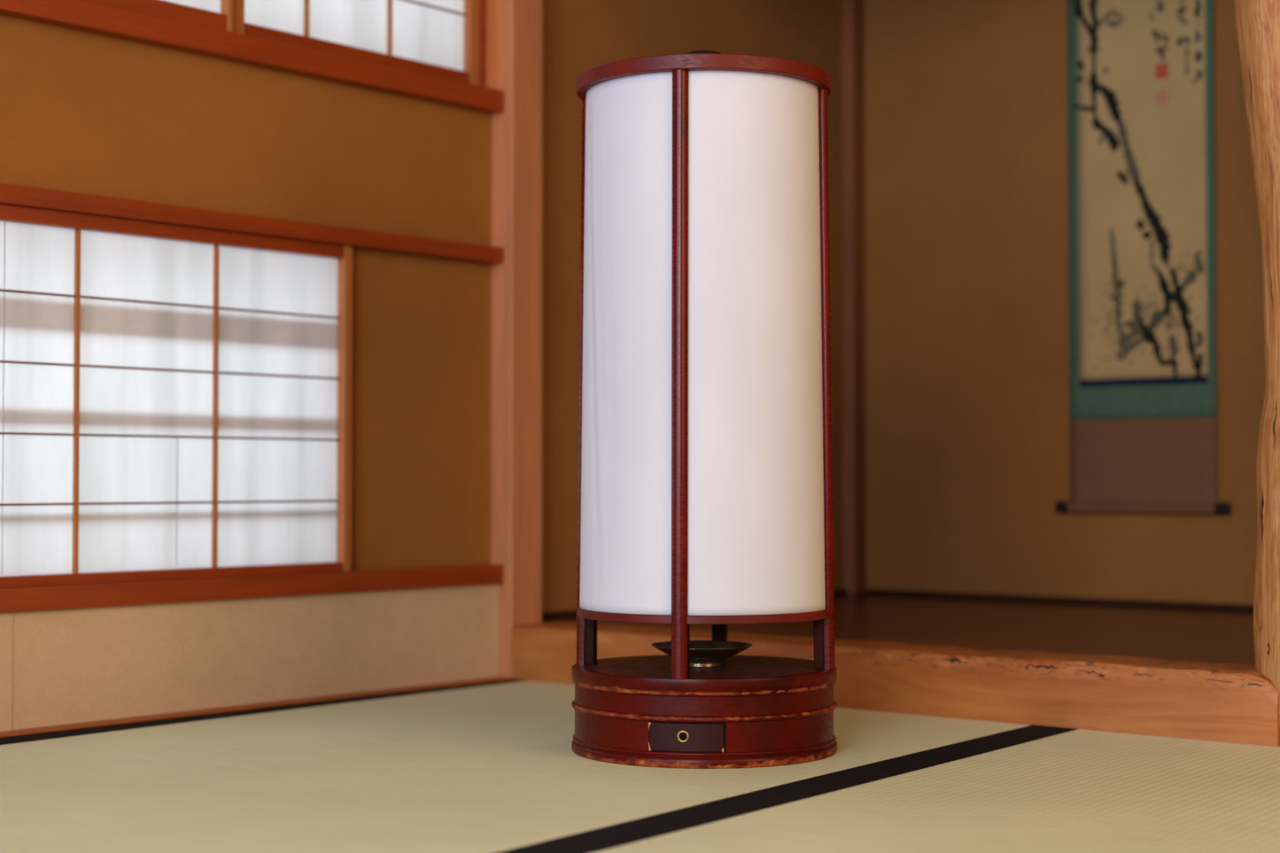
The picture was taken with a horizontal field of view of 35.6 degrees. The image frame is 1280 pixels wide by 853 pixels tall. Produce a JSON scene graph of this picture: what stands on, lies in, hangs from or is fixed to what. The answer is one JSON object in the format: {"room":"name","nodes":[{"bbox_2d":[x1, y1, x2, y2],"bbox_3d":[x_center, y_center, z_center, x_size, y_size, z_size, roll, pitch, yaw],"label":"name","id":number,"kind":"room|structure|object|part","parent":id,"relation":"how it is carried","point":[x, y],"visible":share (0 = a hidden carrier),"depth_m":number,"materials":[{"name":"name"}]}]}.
{"room":"traditional dwelling","nodes":[
{"label":"traditional dwelling","id":0,"kind":"room"},
{"bbox_2d":[0,0,843,731],"bbox_3d":[-1.240,-0.740,2.529,0.132,2.370,5.660,-1,-2,40],"label":"wall","id":1,"kind":"structure","parent":0,"point":[85,112],"depth_m":3.40,"materials":[{"name":"paint"}]},
{"bbox_2d":[85,0,232,31],"bbox_3d":[-0.847,-0.970,2.912,0.022,0.689,0.622,-1,-2,40],"label":"window","id":2,"kind":"structure","parent":1,"relation":"in","point":[218,14],"depth_m":3.08,"materials":[{"name":"white paper"}]},
{"bbox_2d":[0,203,352,588],"bbox_3d":[-0.832,-0.041,2.927,0.028,0.544,1.068,-1,-2,40],"label":"window","id":3,"kind":"structure","parent":1,"relation":"in","point":[175,400],"depth_m":3.06,"materials":[{"name":"white paper"}]},
{"bbox_3d":[-0.823,0.223,2.926,0.021,0.016,1.012,-1,-2,40],"label":"rail","id":4,"kind":"part","parent":3,"relation":"part of","materials":[{"name":"red wood"}]},
{"bbox_3d":[-0.823,-0.301,2.939,0.021,0.022,1.012,-1,-2,40],"label":"rail","id":5,"kind":"part","parent":3,"relation":"part of","materials":[{"name":"red wood"}]},
{"bbox_2d":[0,564,503,612],"bbox_3d":[-1.628,0.223,1.942,0.034,0.034,4.300,-1,-2,40],"label":"trim","id":6,"kind":"structure","parent":1,"relation":"attached to","point":[141,593],"depth_m":3.12,"materials":[{"name":"red wood"}]},
{"bbox_2d":[0,0,504,114],"bbox_3d":[-1.628,-0.631,1.964,0.034,0.038,4.300,-1,-2,40],"label":"trim","id":7,"kind":"structure","parent":1,"relation":"attached to","point":[81,15],"depth_m":3.16,"materials":[{"name":"red wood"}]},
{"bbox_2d":[0,182,504,263],"bbox_3d":[-1.628,-0.352,1.957,0.034,0.028,4.300,-1,-2,40],"label":"trim","id":8,"kind":"structure","parent":1,"relation":"attached to","point":[10,194],"depth_m":3.14,"materials":[{"name":"red wood"}]},
{"bbox_2d":[0,676,512,736],"bbox_3d":[-1.619,0.426,1.928,0.056,0.038,4.299,-1,-2,40],"label":"baseboard","id":9,"kind":"structure","parent":1,"relation":"attached to","point":[20,732],"depth_m":3.11,"materials":[{"name":"red wood"}]},
{"bbox_2d":[232,0,478,85],"bbox_3d":[-0.482,-0.958,3.384,0.022,0.689,0.575,-1,-2,40],"label":"window","id":10,"kind":"structure","parent":1,"relation":"in","point":[439,38],"depth_m":3.43,"materials":[{"name":"white paper"}]},
{"bbox_3d":[-0.482,-0.626,3.375,0.021,0.026,0.533,-1,-2,40],"label":"rail","id":11,"kind":"part","parent":10,"relation":"part of","materials":[{"name":"red wood"}]},
{"bbox_2d":[478,0,486,86],"bbox_3d":[-0.299,-0.952,3.616,0.044,0.689,0.016,-1,-2,40],"label":"trim","id":12,"kind":"structure","parent":1,"relation":"attached to","point":[482,3],"depth_m":3.59,"materials":[{"name":"red wood"}]},
{"bbox_2d":[486,0,497,89],"bbox_3d":[-0.285,-0.951,3.633,0.044,0.689,0.029,-1,-2,40],"label":"trim","id":13,"kind":"structure","parent":1,"relation":"attached to","point":[492,5],"depth_m":3.61,"materials":[{"name":"brown wood"}]},
{"bbox_2d":[490,0,543,682],"bbox_3d":[-0.237,-0.710,3.660,0.085,2.370,0.083,-1,-2,40],"label":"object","id":14,"kind":"structure","parent":1,"relation":"attached to","point":[516,132],"depth_m":3.61,"materials":[{"name":"brown wood"}]},
{"bbox_2d":[542,589,847,620],"bbox_3d":[0.121,0.363,4.087,0.012,0.013,1.075,-1,-2,40],"label":"baseboard","id":15,"kind":"structure","parent":1,"relation":"attached to","point":[564,614],"depth_m":3.76,"materials":[{"name":"brown wood"}]},
{"bbox_2d":[841,0,866,595],"bbox_3d":[0.475,-0.745,4.561,0.066,2.254,0.062,-1,-2,40],"label":"trim","id":16,"kind":"structure","parent":1,"relation":"attached to","point":[854,388],"depth_m":4.52,"materials":[{"name":"brown wood"}]},
{"bbox_2d":[511,621,1279,746],"bbox_3d":[0.349,0.393,3.168,1.409,0.099,0.116,-1,-2,40],"label":"sill","id":17,"kind":"structure","parent":1,"relation":"attached to","point":[1191,700],"depth_m":2.94,"materials":[{"name":"brown wood"}]},
{"bbox_2d":[542,594,1255,666],"bbox_3d":[0.810,0.381,3.584,1.910,0.046,1.115,-1,-2,40],"label":"floor","id":18,"kind":"structure","parent":0,"point":[1173,634],"depth_m":3.56,"materials":[{"name":"brown wood"}]},
{"bbox_2d":[1233,0,1279,711],"bbox_3d":[0.947,-0.744,2.756,0.254,2.350,0.244,1,-2,-21],"label":"pillar","id":19,"kind":"structure","parent":18,"relation":"on","point":[1257,22],"depth_m":2.71,"materials":[{"name":"brown wood"}]},
{"bbox_2d":[864,0,1265,612],"bbox_3d":[1.201,-0.699,4.085,1.910,2.370,0.150,-1,-2,40],"label":"wall","id":20,"kind":"structure","parent":0,"point":[967,344],"depth_m":4.33,"materials":[{"name":"paint"}]},
{"bbox_2d":[865,589,1253,612],"bbox_3d":[1.165,0.361,3.982,1.690,0.013,0.012,-1,-2,40],"label":"baseboard","id":21,"kind":"structure","parent":20,"relation":"attached to","point":[869,592],"depth_m":4.20,"materials":[{"name":"brown wood"}]},
{"bbox_2d":[1055,0,1231,514],"bbox_3d":[1.028,-0.707,4.114,0.379,1.774,0.025,-1,-2,40],"label":"scroll","id":22,"kind":"object","parent":20,"relation":"hanging from","point":[1141,161],"visible":1,"depth_m":4.10,"materials":[{"name":"beige paper"}]},
{"bbox_3d":[0.893,0.170,4.203,0.028,0.025,0.025,-1,-2,40],"label":"roller knob","id":23,"kind":"part","parent":22,"relation":"part of","materials":[{"name":"black wood"}]},
{"bbox_3d":[1.163,0.164,3.979,0.028,0.025,0.025,-1,-2,40],"label":"roller knob","id":24,"kind":"part","parent":22,"relation":"part of","materials":[{"name":"black wood"}]},
{"bbox_3d":[-0.285,0.457,0.759,4.100,0.085,4.400,-1,-2,40],"label":"floor","id":25,"kind":"structure","parent":0,"visible":0},
{"bbox_2d":[0,679,1055,852],"bbox_3d":[-0.565,0.437,2.314,1.236,0.036,2.430,-1,-2,36],"label":"mat","id":26,"kind":"object","parent":25,"relation":"on","point":[487,767],"visible":0.75,"depth_m":2.42,"materials":[{"name":"beige fabric"}]},
{"bbox_2d":[571,50,837,768],"bbox_3d":[0.085,-0.036,2.657,0.351,0.930,0.351,1,-2,-26],"label":"floor lamp","id":27,"kind":"object","parent":26,"relation":"on","point":[705,491],"visible":1,"depth_m":2.52,"materials":[{"name":"white paper"}]},
{"bbox_3d":[-0.066,0.285,2.680,0.014,0.069,0.020,0,-2,12],"label":"post","id":28,"kind":"part","parent":27,"relation":"part of","materials":[{"name":"red paint"}]},
{"bbox_2d":[679,733,686,739],"bbox_3d":[0.053,0.385,2.475,0.009,0.009,0.002,0,-2,10],"label":"keyhole","id":29,"kind":"object","parent":27,"relation":"attached to","point":[683,736],"depth_m":2.47,"materials":[{"name":"black metal"}]},
{"bbox_3d":[0.058,0.387,2.487,0.094,0.035,0.023,0,-2,10],"label":"drawer","id":30,"kind":"part","parent":27,"relation":"part of","materials":[{"name":"paint"}]},
{"bbox_3d":[0.052,0.281,2.498,0.020,0.069,0.014,0,-2,12],"label":"post","id":31,"kind":"part","parent":27,"relation":"part of","materials":[{"name":"red paint"}]},
{"bbox_2d":[651,640,752,667],"bbox_3d":[0.082,0.304,2.648,0.135,0.029,0.135,-1,-2,40],"label":"dish","id":32,"kind":"object","parent":27,"relation":"on","point":[703,654],"visible":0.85,"depth_m":2.62,"materials":[{"name":"brown metal"}]},
{"bbox_3d":[0.111,0.288,2.800,0.020,0.069,0.014,0,-2,10],"label":"post","id":33,"kind":"part","parent":27,"relation":"part of","materials":[{"name":"red paint"}]},
{"bbox_3d":[0.236,0.284,2.617,0.014,0.069,0.020,0,-2,12],"label":"post","id":34,"kind":"part","parent":27,"relation":"part of","materials":[{"name":"red paint"}]},
{"bbox_2d":[543,726,1279,852],"bbox_3d":[0.351,0.418,1.564,1.127,0.036,2.434,-1,-2,36],"label":"mat","id":35,"kind":"object","parent":25,"relation":"on","point":[1055,789],"visible":1,"depth_m":2.19,"materials":[{"name":"beige fabric"}]}
]}

